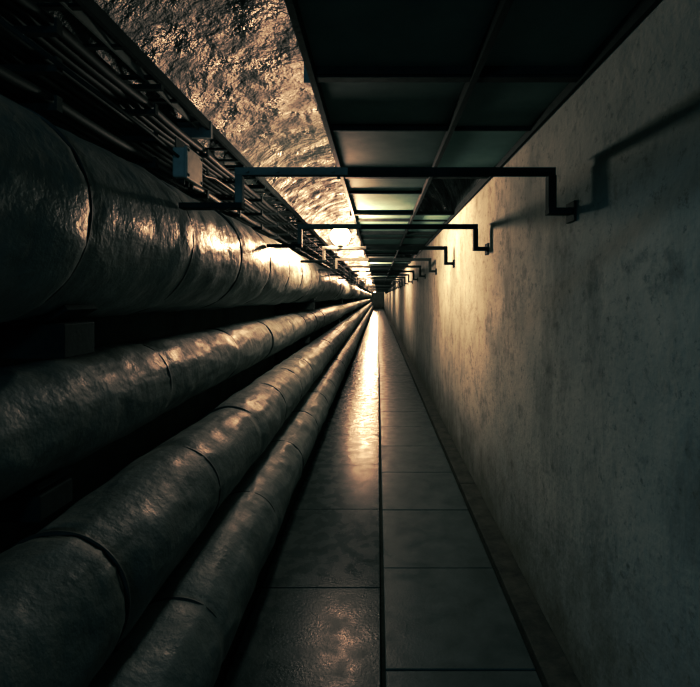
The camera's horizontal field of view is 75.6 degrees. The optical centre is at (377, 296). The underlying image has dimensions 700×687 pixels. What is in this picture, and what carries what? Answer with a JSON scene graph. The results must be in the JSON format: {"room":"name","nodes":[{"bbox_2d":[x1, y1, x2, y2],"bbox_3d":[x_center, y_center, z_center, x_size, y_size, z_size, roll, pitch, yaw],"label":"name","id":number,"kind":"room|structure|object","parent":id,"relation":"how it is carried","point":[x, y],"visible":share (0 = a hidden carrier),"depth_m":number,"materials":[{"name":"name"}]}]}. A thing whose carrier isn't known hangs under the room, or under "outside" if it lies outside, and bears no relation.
{"room":"underground passage","nodes":[
{"label":"underground passage","id":0,"kind":"room"},
{"bbox_2d":[0,301,364,552],"bbox_3d":[-1.550,0.360,29.000,0.200,2.480,66.000,0,0,0],"label":"wall","id":1,"kind":"structure","parent":0,"point":[88,474],"depth_m":2.84,"materials":[{"name":"concrete"}]},
{"bbox_2d":[0,0,364,288],"bbox_3d":[-1.280,-0.895,20.750,0.340,0.550,48.500,0,0,0],"label":"rack","id":2,"kind":"object","parent":1,"relation":"attached to","point":[198,127],"visible":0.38,"depth_m":2.35,"materials":[{"name":"black metal"}]},
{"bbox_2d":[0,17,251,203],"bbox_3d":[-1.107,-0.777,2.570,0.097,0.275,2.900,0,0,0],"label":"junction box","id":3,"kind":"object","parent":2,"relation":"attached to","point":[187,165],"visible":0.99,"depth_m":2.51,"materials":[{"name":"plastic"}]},
{"bbox_2d":[0,0,357,282],"bbox_3d":[-1.295,-0.856,20.610,0.246,0.327,48.421,0,0,0],"label":"cable bundle","id":4,"kind":"object","parent":2,"relation":"attached to","point":[85,115],"visible":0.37,"depth_m":2.02,"materials":[{"name":"rubber"}]},
{"bbox_2d":[30,0,480,280],"bbox_3d":[-0.335,-1.330,29.000,2.630,0.940,66.000,0,0,0],"label":"ceiling","id":5,"kind":"structure","parent":0,"point":[240,63],"depth_m":3.06,"materials":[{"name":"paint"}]},
{"bbox_2d":[331,229,349,245],"bbox_3d":[-0.385,-0.621,4.620,0.196,0.205,0.196,0,0,0],"label":"globe lamp","id":6,"kind":"object","parent":5,"relation":"attached to","point":[340,237],"visible":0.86,"depth_m":4.55,"materials":[{"name":"white glass"}]},
{"bbox_2d":[284,0,659,280],"bbox_3d":[0.245,-1.205,20.547,1.051,0.790,49.074,0,0,0],"label":"ceiling panels","id":7,"kind":"object","parent":5,"relation":"attached to","point":[395,83],"visible":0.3,"depth_m":1.68,"materials":[{"name":"black paint"}]},
{"bbox_2d":[367,292,383,307],"bbox_3d":[-0.335,-0.150,62.100,2.630,3.500,0.200,0,0,0],"label":"wall","id":8,"kind":"structure","parent":0,"point":[377,298],"depth_m":62.00,"materials":[{"name":"paint"}]},
{"bbox_2d":[214,308,544,686],"bbox_3d":[-0.335,1.549,29.000,2.230,0.102,66.000,0,0,0],"label":"floor","id":9,"kind":"structure","parent":0,"point":[379,570],"depth_m":2.44,"materials":[{"name":"concrete"}]},
{"bbox_2d":[0,304,143,654],"bbox_3d":[-1.042,0.490,1.360,0.814,2.080,0.140,0,0,0],"label":"rack","id":10,"kind":"object","parent":9,"relation":"on","point":[53,335],"visible":0.54,"depth_m":1.29,"materials":[{"name":"black metal"}]},
{"bbox_2d":[274,299,333,405],"bbox_3d":[-1.042,0.490,6.360,0.814,2.080,0.140,0,0,0],"label":"rack","id":11,"kind":"object","parent":9,"relation":"on","point":[309,305],"visible":0.34,"depth_m":6.29,"materials":[{"name":"black metal"}]},
{"bbox_2d":[384,0,699,686],"bbox_3d":[0.880,0.360,29.000,0.200,2.480,66.000,0,0,0],"label":"wall","id":12,"kind":"structure","parent":0,"point":[560,362],"depth_m":1.62,"materials":[{"name":"paint"}]},
{"bbox_2d":[357,283,396,287],"bbox_3d":[-0.005,-0.409,17.205,1.570,0.218,0.080,0,0,0],"label":"support frame","id":13,"kind":"object","parent":12,"relation":"attached to","point":[363,283],"visible":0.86,"depth_m":17.19,"materials":[{"name":"black paint"}]},
{"bbox_2d":[361,286,392,289],"bbox_3d":[-0.005,-0.409,21.405,1.570,0.218,0.080,0,0,0],"label":"support frame","id":14,"kind":"object","parent":12,"relation":"attached to","point":[366,286],"visible":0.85,"depth_m":21.39,"materials":[{"name":"black paint"}]},
{"bbox_2d":[266,224,488,254],"bbox_3d":[-0.005,-0.409,3.205,1.570,0.218,0.080,0,0,0],"label":"support frame","id":15,"kind":"object","parent":12,"relation":"attached to","point":[474,227],"visible":1,"depth_m":3.19,"materials":[{"name":"black paint"}]},
{"bbox_2d":[300,246,454,267],"bbox_3d":[-0.005,-0.409,4.605,1.570,0.218,0.080,0,0,0],"label":"support frame","id":16,"kind":"object","parent":12,"relation":"attached to","point":[445,248],"visible":1,"depth_m":4.60,"materials":[{"name":"black paint"}]},
{"bbox_2d":[347,277,407,283],"bbox_3d":[-0.005,-0.409,11.605,1.570,0.218,0.080,0,0,0],"label":"support frame","id":17,"kind":"object","parent":12,"relation":"attached to","point":[356,277],"visible":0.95,"depth_m":11.59,"materials":[{"name":"black paint"}]},
{"bbox_2d":[353,281,401,286],"bbox_3d":[-0.005,-0.409,14.405,1.570,0.218,0.080,0,0,0],"label":"support frame","id":18,"kind":"object","parent":12,"relation":"attached to","point":[360,281],"visible":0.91,"depth_m":14.39,"materials":[{"name":"black paint"}]},
{"bbox_2d":[355,282,399,287],"bbox_3d":[-0.005,-0.409,15.805,1.570,0.218,0.080,0,0,0],"label":"support frame","id":19,"kind":"object","parent":12,"relation":"attached to","point":[362,282],"visible":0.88,"depth_m":15.79,"materials":[{"name":"black paint"}]},
{"bbox_2d":[179,167,576,223],"bbox_3d":[-0.005,-0.409,1.805,1.570,0.218,0.080,0,0,0],"label":"support frame","id":20,"kind":"object","parent":12,"relation":"attached to","point":[551,209],"visible":1,"depth_m":1.80,"materials":[{"name":"black paint"}]},
{"bbox_2d":[319,258,436,274],"bbox_3d":[-0.005,-0.409,6.005,1.570,0.218,0.080,0,0,0],"label":"support frame","id":21,"kind":"object","parent":12,"relation":"attached to","point":[336,259],"visible":1,"depth_m":6.00,"materials":[{"name":"black paint"}]},
{"bbox_2d":[330,265,425,278],"bbox_3d":[-0.005,-0.409,7.405,1.570,0.218,0.080,0,0,0],"label":"support frame","id":22,"kind":"object","parent":12,"relation":"attached to","point":[344,266],"visible":1,"depth_m":7.40,"materials":[{"name":"black paint"}]},
{"bbox_2d":[338,270,417,281],"bbox_3d":[-0.005,-0.409,8.805,1.570,0.218,0.080,0,0,0],"label":"support frame","id":23,"kind":"object","parent":12,"relation":"attached to","point":[349,270],"visible":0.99,"depth_m":8.80,"materials":[{"name":"black paint"}]},
{"bbox_2d":[343,274,412,283],"bbox_3d":[-0.005,-0.409,10.205,1.570,0.218,0.080,0,0,0],"label":"support frame","id":24,"kind":"object","parent":12,"relation":"attached to","point":[353,274],"visible":1,"depth_m":10.20,"materials":[{"name":"black paint"}]},
{"bbox_2d":[351,279,404,285],"bbox_3d":[-0.005,-0.409,13.005,1.570,0.218,0.080,0,0,0],"label":"support frame","id":25,"kind":"object","parent":12,"relation":"attached to","point":[358,279],"visible":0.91,"depth_m":12.99,"materials":[{"name":"black paint"}]},
{"bbox_2d":[364,284,396,288],"bbox_3d":[-0.005,-0.409,18.605,1.570,0.218,0.080,0,0,0],"label":"support frame","id":26,"kind":"object","parent":12,"relation":"attached to","point":[364,284],"visible":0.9,"depth_m":18.60,"materials":[{"name":"black paint"}]},
{"bbox_2d":[365,285,395,289],"bbox_3d":[-0.005,-0.409,20.005,1.570,0.218,0.080,0,0,0],"label":"support frame","id":27,"kind":"object","parent":12,"relation":"attached to","point":[365,285],"visible":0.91,"depth_m":19.99,"materials":[{"name":"black paint"}]},
{"bbox_2d":[383,308,580,686],"bbox_3d":[0.718,1.509,29.000,0.125,0.042,65.994,0,0,0],"label":"trim","id":28,"kind":"structure","parent":12,"relation":"attached to","point":[554,668],"depth_m":2.43,"materials":[{"name":"concrete"}]},
{"bbox_3d":[-1.042,0.490,-3.640,0.814,2.080,0.140,0,0,0],"label":"rack","id":29,"kind":"object","parent":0,"visible":0},
{"bbox_2d":[0,299,370,500],"bbox_3d":[-1.089,0.385,29.000,0.396,0.388,65.960,0,0,0],"label":"insulated pipe","id":30,"kind":"object","parent":29,"relation":"on","point":[55,414],"visible":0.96,"depth_m":1.60,"materials":[{"name":"metal"}]},
{"bbox_2d":[0,94,371,322],"bbox_3d":[-1.079,-0.236,29.000,0.641,0.643,65.960,0,0,0],"label":"insulated pipe","id":31,"kind":"object","parent":29,"relation":"on","point":[81,222],"visible":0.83,"depth_m":1.38,"materials":[{"name":"metal"}]},
{"bbox_2d":[0,302,372,686],"bbox_3d":[-0.871,0.830,29.000,0.420,0.421,65.960,0,0,0],"label":"insulated pipe","id":32,"kind":"object","parent":29,"relation":"on","point":[71,590],"visible":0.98,"depth_m":1.32,"materials":[{"name":"metal"}]},
{"bbox_2d":[88,304,373,686],"bbox_3d":[-0.717,1.210,29.000,0.388,0.381,65.960,0,0,0],"label":"insulated pipe","id":33,"kind":"object","parent":29,"relation":"on","point":[183,637],"visible":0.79,"depth_m":1.77,"materials":[{"name":"metal"}]}
]}

